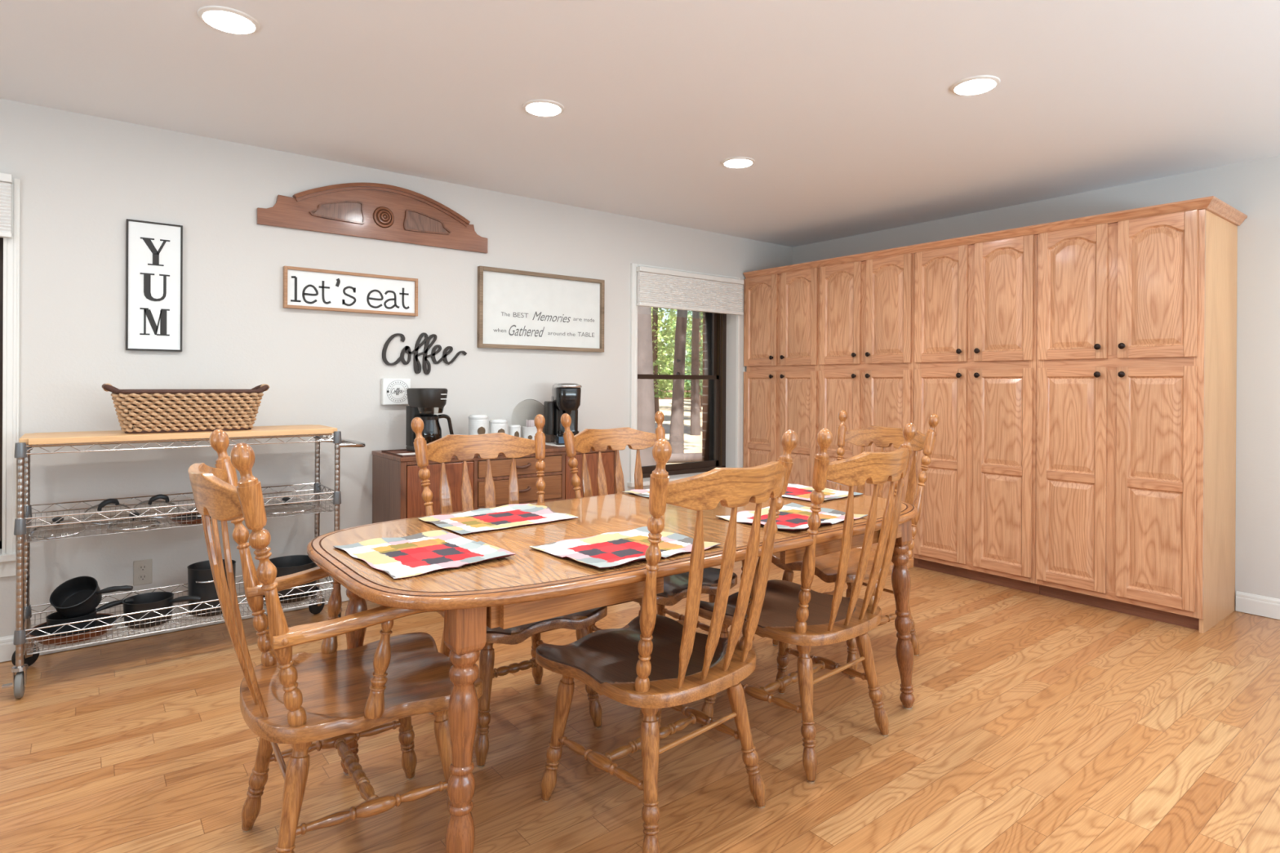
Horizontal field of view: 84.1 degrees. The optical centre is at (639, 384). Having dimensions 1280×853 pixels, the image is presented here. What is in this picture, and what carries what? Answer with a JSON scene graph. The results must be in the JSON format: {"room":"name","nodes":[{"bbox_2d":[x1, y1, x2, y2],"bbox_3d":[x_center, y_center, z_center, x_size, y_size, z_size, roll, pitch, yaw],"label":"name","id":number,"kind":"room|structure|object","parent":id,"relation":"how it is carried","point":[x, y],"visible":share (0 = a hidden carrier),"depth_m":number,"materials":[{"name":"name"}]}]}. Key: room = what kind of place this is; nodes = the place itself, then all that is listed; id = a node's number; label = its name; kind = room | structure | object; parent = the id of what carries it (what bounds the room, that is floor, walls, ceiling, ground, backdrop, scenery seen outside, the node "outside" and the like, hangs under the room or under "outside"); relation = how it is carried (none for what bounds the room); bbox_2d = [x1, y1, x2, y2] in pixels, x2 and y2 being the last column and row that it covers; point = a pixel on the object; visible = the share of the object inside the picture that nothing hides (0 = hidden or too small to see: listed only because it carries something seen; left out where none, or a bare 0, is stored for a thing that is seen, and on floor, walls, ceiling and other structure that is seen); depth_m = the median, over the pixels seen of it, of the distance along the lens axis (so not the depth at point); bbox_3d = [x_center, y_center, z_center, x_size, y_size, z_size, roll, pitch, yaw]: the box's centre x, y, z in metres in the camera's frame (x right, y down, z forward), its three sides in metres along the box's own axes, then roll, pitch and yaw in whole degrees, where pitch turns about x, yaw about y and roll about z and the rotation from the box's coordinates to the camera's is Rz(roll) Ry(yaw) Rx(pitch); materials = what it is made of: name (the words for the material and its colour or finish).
{"room":"dining room","nodes":[
{"label":"dining room","id":0,"kind":"room"},
{"bbox_2d":[0,98,792,636],"bbox_3d":[-1.675,-0.012,4.038,7.888,2.440,0.170,0,0,-38],"label":"wall","id":1,"kind":"structure","parent":0,"point":[82,176],"depth_m":3.66,"materials":[{"name":"white paint"}]},
{"bbox_2d":[0,237,3,549],"bbox_3d":[-3.266,-0.064,2.889,1.025,1.590,0.104,0,0,-38],"label":"window","id":2,"kind":"structure","parent":1,"relation":"in","point":[1,238],"depth_m":3.16,"materials":[{"name":"brown"}]},
{"bbox_2d":[0,173,13,238],"bbox_3d":[-3.134,-0.768,2.723,1.085,0.270,0.048,0,0,-38],"label":"cellular shade","id":3,"kind":"object","parent":1,"relation":"attached to","point":[6,180],"visible":1,"depth_m":3.04,"materials":[{"name":"white fabric"}]},
{"bbox_2d":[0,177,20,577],"bbox_3d":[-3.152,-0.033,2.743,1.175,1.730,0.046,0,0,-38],"label":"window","id":4,"kind":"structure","parent":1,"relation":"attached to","point":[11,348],"depth_m":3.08,"materials":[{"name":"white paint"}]},
{"bbox_2d":[133,559,152,586],"bbox_3d":[-2.371,0.896,3.383,0.074,0.118,0.010,0,0,-38],"label":"wall outlet","id":5,"kind":"object","parent":1,"relation":"attached to","point":[142,569],"visible":1,"depth_m":3.38,"materials":[{"name":"beige plastic"}]},
{"bbox_2d":[138,564,146,571],"bbox_3d":[-2.370,0.873,3.381,0.035,0.035,0.004,0,0,-38],"label":"socket","id":6,"kind":"object","parent":5,"relation":"attached to","point":[142,567],"depth_m":3.38,"materials":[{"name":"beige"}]},
{"bbox_2d":[138,573,146,581],"bbox_3d":[-2.370,0.919,3.381,0.035,0.035,0.004,0,0,-38],"label":"socket","id":7,"kind":"object","parent":5,"relation":"attached to","point":[142,577],"depth_m":3.38,"materials":[{"name":"white plastic"}]},
{"bbox_2d":[125,218,182,351],"bbox_3d":[-2.326,-0.468,3.401,0.223,0.615,0.023,0,0,-38],"label":"wall sign","id":8,"kind":"object","parent":1,"relation":"attached to","point":[153,250],"visible":1,"depth_m":3.39,"materials":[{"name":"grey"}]},
{"bbox_2d":[0,583,349,662],"bbox_3d":[-1.842,1.152,3.796,6.995,0.105,0.015,0,0,-38],"label":"baseboard","id":9,"kind":"structure","parent":1,"relation":"attached to","point":[7,648],"depth_m":3.37,"materials":[{"name":"white paint"}]},
{"bbox_2d":[283,266,417,316],"bbox_3d":[-1.598,-0.514,3.965,0.718,0.220,0.033,0,0,-38],"label":"wall sign","id":10,"kind":"object","parent":1,"relation":"attached to","point":[304,288],"visible":1,"depth_m":3.94,"materials":[{"name":"grey wood"}]},
{"bbox_2d":[256,182,487,253],"bbox_3d":[-1.463,-0.985,4.057,1.293,0.314,0.050,0,0,-38],"label":"carved crest","id":11,"kind":"object","parent":1,"relation":"attached to","point":[372,211],"visible":1,"depth_m":4.03,"materials":[{"name":"brown wood"}]},
{"bbox_2d":[381,378,410,404],"bbox_3d":[-1.414,0.041,4.110,0.160,0.150,0.035,0,0,-38],"label":"wall plaque","id":12,"kind":"object","parent":1,"relation":"attached to","point":[393,391],"visible":0.98,"depth_m":4.09,"materials":[{"name":"grey"}]},
{"bbox_2d":[382,333,466,374],"bbox_3d":[-1.277,-0.183,4.231,0.518,0.249,0.015,0,0,-38],"label":"script sign","id":13,"kind":"object","parent":1,"relation":"attached to","point":[417,366],"visible":1,"depth_m":4.21,"materials":[{"name":"black metal"}]},
{"bbox_2d":[476,266,604,352],"bbox_3d":[-0.635,-0.484,4.720,0.950,0.508,0.035,0,0,-38],"label":"wall sign","id":14,"kind":"object","parent":1,"relation":"attached to","point":[517,309],"visible":1,"depth_m":4.70,"materials":[{"name":"grey"}]},
{"bbox_2d":[637,311,726,478],"bbox_3d":[0.282,-0.064,5.672,1.045,1.560,0.104,0,0,-38],"label":"window","id":15,"kind":"structure","parent":1,"relation":"in","point":[712,455],"depth_m":5.91,"materials":[{"name":"brown"}]},
{"bbox_2d":[627,262,740,487],"bbox_3d":[0.384,-0.068,5.514,1.160,1.630,0.051,0,0,-38],"label":"trim","id":16,"kind":"structure","parent":1,"relation":"attached to","point":[633,273],"depth_m":5.20,"materials":[{"name":"white paint"}]},
{"bbox_2d":[636,266,743,315],"bbox_3d":[0.413,-0.716,5.505,1.084,0.285,0.048,0,0,-38],"label":"cellular shade","id":17,"kind":"object","parent":1,"relation":"attached to","point":[656,287],"visible":1,"depth_m":5.46,"materials":[{"name":"white fabric"}]},
{"bbox_2d":[0,0,1279,247],"bbox_3d":[0.460,-1.292,1.323,7.888,0.150,7.066,0,0,-38],"label":"ceiling","id":18,"kind":"structure","parent":0,"point":[848,115],"depth_m":2.95,"materials":[{"name":"white paint"}]},
{"bbox_2d":[197,5,260,34],"bbox_3d":[-1.384,-1.223,2.390,0.184,0.010,0.184,0,0,-38],"label":"recessed light","id":19,"kind":"object","parent":18,"relation":"in","point":[225,19],"visible":1,"depth_m":2.37,"materials":[{"name":"white paint"}]},
{"bbox_2d":[522,98,564,115],"bbox_3d":[-0.426,-1.219,3.135,0.184,0.010,0.184,0,0,-38],"label":"recessed light","id":20,"kind":"object","parent":18,"relation":"in","point":[540,107],"visible":1,"depth_m":3.11,"materials":[{"name":"white paint"}]},
{"bbox_2d":[721,156,755,168],"bbox_3d":[0.539,-1.215,3.889,0.184,0.010,0.184,0,0,-38],"label":"recessed light","id":21,"kind":"object","parent":18,"relation":"in","point":[734,162],"visible":1,"depth_m":3.86,"materials":[{"name":"white paint"}]},
{"bbox_2d":[950,75,1000,95],"bbox_3d":[1.359,-1.209,2.876,0.184,0.010,0.184,0,0,-38],"label":"recessed light","id":22,"kind":"object","parent":18,"relation":"in","point":[975,85],"visible":1,"depth_m":2.85,"materials":[{"name":"white paint"}]},
{"bbox_2d":[0,556,1279,852],"bbox_3d":[0.446,1.283,1.327,7.888,0.120,7.066,0,0,-38],"label":"floor","id":23,"kind":"structure","parent":0,"point":[1035,723],"depth_m":2.34,"materials":[{"name":"brown wood"}]},
{"bbox_2d":[1,424,365,698],"bbox_3d":[-1.990,0.709,3.263,1.382,0.996,0.454,0,0,-38],"label":"wire cart","id":24,"kind":"object","parent":23,"relation":"on","point":[26,653],"visible":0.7,"depth_m":3.02,"materials":[{"name":"silver metal"}]},
{"bbox_2d":[28,516,87,539],"bbox_3d":[-2.379,0.578,2.903,0.186,0.073,0.184,0,0,-23],"label":"lid","id":25,"kind":"object","parent":24,"relation":"on","point":[55,519],"visible":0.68,"depth_m":2.89,"materials":[{"name":"clear glass"}]},
{"bbox_2d":[27,613,124,644],"bbox_3d":[-2.308,1.013,2.967,0.392,0.067,0.294,0,0,-14],"label":"frying pan","id":26,"kind":"object","parent":24,"relation":"on","point":[36,633],"visible":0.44,"depth_m":2.90,"materials":[{"name":"black metal"}]},
{"bbox_2d":[45,598,133,636],"bbox_3d":[-2.316,0.986,2.993,0.295,0.097,0.168,0,0,-38],"label":"saucepan","id":27,"kind":"object","parent":26,"relation":"in","point":[53,619],"visible":0.66,"depth_m":2.92,"materials":[{"name":"black"}]},
{"bbox_2d":[45,608,97,636],"bbox_3d":[-2.366,0.994,2.954,0.168,0.081,0.168,0,0,-38],"label":"bowl","id":28,"kind":"object","parent":27,"relation":"on","point":[53,619],"depth_m":2.90,"materials":[{"name":"black metal"}]},
{"bbox_2d":[49,576,133,618],"bbox_3d":[-2.289,0.888,2.942,0.284,0.152,0.172,0,0,14],"label":"saucepan","id":29,"kind":"object","parent":27,"relation":"on","point":[77,597],"visible":1,"depth_m":2.97,"materials":[{"name":"black metal"}]},
{"bbox_2d":[49,576,102,618],"bbox_3d":[-2.348,0.891,2.961,0.164,0.081,0.164,-25,45,-35],"label":"bowl","id":30,"kind":"object","parent":29,"relation":"on","point":[77,597],"depth_m":2.97,"materials":[{"name":"black metal"}]},
{"bbox_2d":[82,498,133,524],"bbox_3d":[-2.311,0.545,3.082,0.171,0.102,0.171,0,0,7],"label":"lid","id":31,"kind":"object","parent":24,"relation":"on","point":[108,501],"visible":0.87,"depth_m":3.06,"materials":[{"name":"clear glass"}]},
{"bbox_2d":[107,512,160,530],"bbox_3d":[-2.160,0.577,3.030,0.187,0.057,0.187,0,0,-38],"label":"lid","id":32,"kind":"object","parent":24,"relation":"on","point":[135,513],"visible":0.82,"depth_m":3.03,"materials":[{"name":"clear glass"}]},
{"bbox_2d":[133,493,180,518],"bbox_3d":[-2.178,0.543,3.199,0.175,0.099,0.170,0,0,-32],"label":"lid","id":33,"kind":"object","parent":24,"relation":"on","point":[154,499],"visible":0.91,"depth_m":3.19,"materials":[{"name":"clear glass"}]},
{"bbox_2d":[122,591,202,628],"bbox_3d":[-2.108,0.990,3.145,0.305,0.115,0.188,0,0,-25],"label":"saucepan","id":34,"kind":"object","parent":24,"relation":"on","point":[153,600],"visible":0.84,"depth_m":3.08,"materials":[{"name":"black"}]},
{"bbox_2d":[122,591,173,628],"bbox_3d":[-2.162,0.993,3.120,0.188,0.109,0.188,0,0,-38],"label":"bowl","id":35,"kind":"object","parent":34,"relation":"on","point":[153,600],"depth_m":3.07,"materials":[{"name":"black metal"}]},
{"bbox_2d":[102,383,269,433],"bbox_3d":[-2.036,0.103,3.208,0.634,0.213,0.265,0,0,-38],"label":"wicker basket","id":36,"kind":"object","parent":24,"relation":"on","point":[138,411],"visible":1,"depth_m":3.11,"materials":[{"name":"wicker"}]},
{"bbox_2d":[168,512,210,524],"bbox_3d":[-1.990,0.601,3.183,0.204,0.023,0.204,0,0,-38],"label":"basket","id":37,"kind":"object","parent":24,"relation":"on","point":[188,518],"visible":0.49,"depth_m":3.18,"materials":[{"name":"brown metal"}]},
{"bbox_2d":[186,506,201,516],"bbox_3d":[-2.033,0.575,3.327,0.176,0.062,0.176,0,0,-33],"label":"lid","id":38,"kind":"object","parent":24,"relation":"on","point":[193,508],"visible":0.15,"depth_m":3.33,"materials":[{"name":"silver metal"}]},
{"bbox_2d":[186,559,235,617],"bbox_3d":[-1.980,0.940,3.281,0.222,0.216,0.197,0,0,32],"label":"stock pot","id":39,"kind":"object","parent":24,"relation":"on","point":[200,579],"visible":0.59,"depth_m":3.20,"materials":[{"name":"black metal"}]},
{"bbox_2d":[264,497,315,514],"bbox_3d":[-1.728,0.580,3.464,0.267,0.057,0.267,0,0,-38],"label":"lid","id":40,"kind":"object","parent":24,"relation":"on","point":[285,500],"visible":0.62,"depth_m":3.47,"materials":[{"name":"clear glass"}]},
{"bbox_2d":[262,586,319,603],"bbox_3d":[-1.721,1.034,3.485,0.264,0.029,0.264,0,0,-38],"label":"skillet","id":41,"kind":"object","parent":24,"relation":"on","point":[295,600],"visible":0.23,"depth_m":3.44,"materials":[{"name":"black"}]},
{"bbox_2d":[269,555,317,598],"bbox_3d":[-1.721,0.943,3.485,0.254,0.151,0.254,0,0,5],"label":"saute pan","id":42,"kind":"object","parent":41,"relation":"on","point":[285,565],"visible":0.32,"depth_m":3.46,"materials":[{"name":"black metal"}]},
{"bbox_2d":[187,429,483,852],"bbox_3d":[-0.797,0.669,1.855,0.652,1.092,0.565,0,0,-35],"label":"armchair","id":43,"kind":"object","parent":23,"relation":"on","point":[331,698],"visible":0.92,"depth_m":1.73,"materials":[{"name":"brown wood"}]},
{"bbox_2d":[371,441,616,523],"bbox_3d":[-0.821,0.796,4.269,1.406,0.832,0.492,0,0,-38],"label":"sideboard","id":44,"kind":"object","parent":23,"relation":"on","point":[397,488],"visible":0.34,"depth_m":3.95,"materials":[{"name":"brown wood"}]},
{"bbox_2d":[381,448,415,457],"bbox_3d":[-1.205,0.373,3.924,0.338,0.010,0.332,0,0,-38],"label":"mat","id":45,"kind":"object","parent":44,"relation":"on","point":[402,452],"visible":0.46,"depth_m":3.88,"materials":[{"name":"white leather"}]},
{"bbox_2d":[405,387,448,451],"bbox_3d":[-1.194,0.197,3.976,0.238,0.350,0.176,0,0,44],"label":"coffee maker","id":46,"kind":"object","parent":45,"relation":"on","point":[421,401],"visible":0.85,"depth_m":3.94,"materials":[{"name":"black plastic"}]},
{"bbox_2d":[418,413,453,444],"bbox_3d":[-1.151,0.255,3.970,0.140,0.176,0.208,0,0,44],"label":"carafe","id":47,"kind":"object","parent":46,"relation":"on","point":[429,437],"visible":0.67,"depth_m":3.92,"materials":[{"name":"clear glass"}]},
{"bbox_2d":[467,414,488,435],"bbox_3d":[-0.967,0.280,4.238,0.119,0.198,0.119,0,0,-38],"label":"canister","id":48,"kind":"object","parent":44,"relation":"on","point":[477,424],"visible":0.63,"depth_m":4.19,"materials":[{"name":"white ceramic"}]},
{"bbox_2d":[488,418,507,434],"bbox_3d":[-0.863,0.296,4.320,0.112,0.166,0.112,0,0,-38],"label":"canister","id":49,"kind":"object","parent":44,"relation":"on","point":[496,425],"visible":0.43,"depth_m":4.28,"materials":[{"name":"white ceramic"}]},
{"bbox_2d":[508,424,520,437],"bbox_3d":[-0.775,0.316,4.389,0.075,0.128,0.075,0,0,-38],"label":"canister","id":50,"kind":"object","parent":44,"relation":"on","point":[514,429],"visible":0.48,"depth_m":4.36,"materials":[{"name":"white ceramic"}]},
{"bbox_2d":[522,419,537,439],"bbox_3d":[-0.686,0.301,4.446,0.104,0.158,0.104,0,0,-38],"label":"cup","id":51,"kind":"object","parent":44,"relation":"on","point":[529,431],"visible":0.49,"depth_m":4.41,"materials":[{"name":"white ceramic"}]},
{"bbox_2d":[545,442,564,446],"bbox_3d":[-0.461,0.380,4.572,0.330,0.002,0.280,0,0,-38],"label":"mat","id":52,"kind":"object","parent":44,"relation":"on","point":[546,443],"visible":0.21,"depth_m":4.45,"materials":[{"name":"white fabric"}]},
{"bbox_2d":[543,383,582,444],"bbox_3d":[-0.491,0.186,4.548,0.216,0.385,0.287,0,0,-16],"label":"coffee machine","id":53,"kind":"object","parent":52,"relation":"on","point":[566,397],"visible":0.83,"depth_m":4.49,"materials":[{"name":"black plastic"}]},
{"bbox_2d":[557,430,578,435],"bbox_3d":[-0.455,0.307,4.494,0.128,0.027,0.114,0,0,-16],"label":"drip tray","id":54,"kind":"object","parent":53,"relation":"on","point":[560,433],"depth_m":4.45,"materials":[{"name":"black plastic"}]},
{"bbox_2d":[411,413,607,768],"bbox_3d":[-0.485,0.670,2.609,0.559,1.092,0.652,0,0,-36],"label":"dining chair","id":55,"kind":"object","parent":23,"relation":"on","point":[487,446],"visible":0.42,"depth_m":2.64,"materials":[{"name":"brown wood"}]},
{"bbox_2d":[306,492,917,852],"bbox_3d":[0.043,0.839,2.441,2.113,0.762,1.042,0,0,-38],"label":"dining table","id":56,"kind":"object","parent":23,"relation":"on","point":[530,585],"visible":0.62,"depth_m":1.80,"materials":[{"name":"brown wood"}]},
{"bbox_2d":[333,529,515,579],"bbox_3d":[-0.587,0.448,1.916,0.329,0.014,0.434,0,0,-41],"label":"placemat","id":57,"kind":"object","parent":56,"relation":"on","point":[420,553],"visible":1,"depth_m":1.91,"materials":[{"name":"fabric"}]},
{"bbox_2d":[417,503,578,534],"bbox_3d":[-0.477,0.447,2.392,0.434,0.015,0.329,0,0,-40],"label":"placemat","id":58,"kind":"object","parent":56,"relation":"on","point":[508,516],"visible":1,"depth_m":2.39,"materials":[{"name":"fabric"}]},
{"bbox_2d":[528,526,721,568],"bbox_3d":[-0.039,0.450,1.988,0.434,0.015,0.329,0,0,-40],"label":"placemat","id":59,"kind":"object","parent":56,"relation":"on","point":[609,549],"visible":0.87,"depth_m":1.98,"materials":[{"name":"fabric"}]},
{"bbox_2d":[622,488,649,497],"bbox_3d":[0.192,0.450,2.994,0.434,0.015,0.329,0,0,-39],"label":"placemat","id":60,"kind":"object","parent":56,"relation":"on","point":[644,493],"visible":0.13,"depth_m":2.98,"materials":[{"name":"fabric"}]},
{"bbox_2d":[715,502,867,530],"bbox_3d":[0.525,0.453,2.448,0.434,0.015,0.329,0,0,-41],"label":"placemat","id":61,"kind":"object","parent":56,"relation":"on","point":[793,516],"visible":0.67,"depth_m":2.45,"materials":[{"name":"fabric"}]},
{"bbox_2d":[782,483,862,501],"bbox_3d":[0.672,0.453,3.021,0.329,0.014,0.434,0,0,-40],"label":"placemat","id":62,"kind":"object","parent":56,"relation":"on","point":[798,491],"visible":0.57,"depth_m":2.98,"materials":[{"name":"fabric"}]},
{"bbox_2d":[560,411,737,709],"bbox_3d":[0.029,0.672,3.012,0.559,1.092,0.652,0,0,-37],"label":"dining chair","id":63,"kind":"object","parent":23,"relation":"on","point":[675,586],"visible":0.36,"depth_m":3.13,"materials":[{"name":"brown wood"}]},
{"bbox_2d":[535,430,798,852],"bbox_3d":[0.073,0.674,2.032,0.559,1.092,0.652,0,0,-43],"label":"dining chair","id":64,"kind":"object","parent":23,"relation":"on","point":[652,663],"visible":1,"depth_m":1.88,"materials":[{"name":"brown wood"}]},
{"bbox_2d":[742,267,819,486],"bbox_3d":[1.327,0.172,5.795,0.648,2.098,0.757,0,0,-38],"label":"pantry cabinet","id":65,"kind":"object","parent":23,"relation":"on","point":[781,312],"visible":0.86,"depth_m":5.58,"materials":[{"name":"brown wood"}]},
{"bbox_2d":[698,422,916,783],"bbox_3d":[0.576,0.676,2.460,0.559,1.092,0.652,0,0,-42],"label":"dining chair","id":66,"kind":"object","parent":23,"relation":"on","point":[797,615],"visible":0.93,"depth_m":2.27,"materials":[{"name":"brown wood"}]},
{"bbox_2d":[771,409,938,679],"bbox_3d":[0.984,0.677,3.292,0.652,1.092,0.559,0,0,-35],"label":"dining chair","id":67,"kind":"object","parent":23,"relation":"on","point":[826,566],"visible":0.48,"depth_m":3.25,"materials":[{"name":"brown wood"}]},
{"bbox_2d":[818,253,917,567],"bbox_3d":[1.799,0.176,5.193,0.648,2.098,0.770,0,0,-38],"label":"pantry cabinet","id":68,"kind":"object","parent":23,"relation":"on","point":[867,308],"visible":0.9,"depth_m":4.97,"materials":[{"name":"brown wood"}]},
{"bbox_2d":[912,235,1039,594],"bbox_3d":[2.275,0.179,4.586,0.648,2.098,0.770,0,0,-38],"label":"pantry cabinet","id":69,"kind":"object","parent":23,"relation":"on","point":[975,304],"visible":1,"depth_m":4.36,"materials":[{"name":"brown wood"}]},
{"bbox_2d":[1035,208,1237,633],"bbox_3d":[2.755,0.182,3.974,0.648,2.098,0.781,0,0,-38],"label":"pantry cabinet","id":70,"kind":"object","parent":23,"relation":"on","point":[1136,396],"visible":1,"depth_m":3.74,"materials":[{"name":"brown wood"}]},
{"bbox_2d":[743,195,1247,278],"bbox_3d":[2.070,-0.895,4.859,0.642,0.048,3.113,0,0,-38],"label":"crown molding","id":71,"kind":"structure","parent":70,"relation":"attached to","point":[1214,205],"depth_m":4.08,"materials":[{"name":"brown wood"}]},
{"bbox_2d":[792,155,1279,610],"bbox_3d":[3.542,0.016,3.640,0.170,2.440,6.896,0,0,-38],"label":"wall","id":72,"kind":"structure","parent":0,"point":[1252,188],"depth_m":3.83,"materials":[{"name":"white paint"}]},
{"bbox_2d":[1235,591,1279,619],"bbox_3d":[4.366,1.187,2.433,0.015,0.105,3.630,0,0,-38],"label":"baseboard","id":73,"kind":"structure","parent":72,"relation":"attached to","point":[1254,604],"depth_m":3.79,"materials":[{"name":"white paint"}]},
{"label":"outside","id":74,"kind":"structure","parent":0,"visible":0},
{"bbox_2d":[655,396,702,464],"bbox_3d":[-21.871,1.458,68.384,170.000,0.300,125.404,0,0,-38],"label":"ground","id":75,"kind":"structure","parent":74,"point":[691,443],"depth_m":26.15,"materials":[{"name":"beige"}]},
{"bbox_2d":[636,306,656,466],"bbox_3d":[0.021,-3.854,10.008,5.770,10.729,5.890,0,0,-38],"label":"pine tree","id":76,"kind":"object","parent":75,"relation":"on","point":[646,399],"visible":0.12,"depth_m":9.92,"materials":[{"name":"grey plant"}]},
{"bbox_2d":[651,306,665,387],"bbox_3d":[0.279,-4.043,46.025,2.783,11.002,2.832,0,0,-10],"label":"broadleaf tree","id":77,"kind":"object","parent":75,"relation":"on","point":[659,340],"visible":0.02,"depth_m":45.88,"materials":[{"name":"green plant"}]},
{"bbox_2d":[651,306,686,414],"bbox_3d":[0.646,-4.015,29.970,3.252,11.006,3.237,0,0,-38],"label":"broadleaf tree","id":78,"kind":"object","parent":75,"relation":"on","point":[657,346],"visible":0.19,"depth_m":29.87,"materials":[{"name":"green plant"}]},
{"bbox_2d":[669,309,688,453],"bbox_3d":[1.220,-4.423,15.328,6.284,11.874,6.168,0,0,4],"label":"pine tree","id":79,"kind":"object","parent":75,"relation":"on","point":[677,421],"visible":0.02,"depth_m":15.18,"materials":[{"name":"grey plant"}]},
{"bbox_2d":[657,312,702,397],"bbox_3d":[5.149,-3.071,80.029,24.678,9.894,13.077,0,0,-1],"label":"broadleaf tree","id":80,"kind":"object","parent":75,"relation":"on","point":[666,370],"visible":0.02,"depth_m":76.47,"materials":[{"name":"green plant"}]},
{"bbox_2d":[658,388,702,406],"bbox_3d":[1.159,0.835,48.008,18.140,1.250,0.221,0,0,0],"label":"rail fence","id":81,"kind":"object","parent":75,"relation":"on","point":[685,398],"visible":0.05,"depth_m":47.90,"materials":[{"name":"brown wood"}]},
{"bbox_2d":[666,453,698,462],"bbox_3d":[1.206,1.429,13.842,2.754,0.191,0.200,0,0,-19],"label":"fallen log","id":82,"kind":"object","parent":75,"relation":"on","point":[677,457],"visible":0.17,"depth_m":13.64,"materials":[{"name":"grey wood"}]},
{"bbox_2d":[666,308,702,412],"bbox_3d":[3.161,-4.013,37.911,3.890,11.005,3.620,0,0,-38],"label":"broadleaf tree","id":83,"kind":"object","parent":75,"relation":"on","point":[700,353],"visible":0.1,"depth_m":37.86,"materials":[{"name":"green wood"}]},
{"bbox_2d":[690,311,700,435],"bbox_3d":[1.715,-5.442,21.029,6.160,13.894,6.556,0,0,20],"label":"pine tree","id":84,"kind":"object","parent":75,"relation":"on","point":[695,393],"visible":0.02,"depth_m":20.88,"materials":[{"name":"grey plant"}]},
{"bbox_2d":[688,317,702,393],"bbox_3d":[4.529,-4.018,46.021,2.916,11.006,2.802,0,0,-38],"label":"broadleaf tree","id":85,"kind":"object","parent":75,"relation":"on","point":[691,317],"visible":0.02,"depth_m":46.08,"materials":[{"name":"green plant"}]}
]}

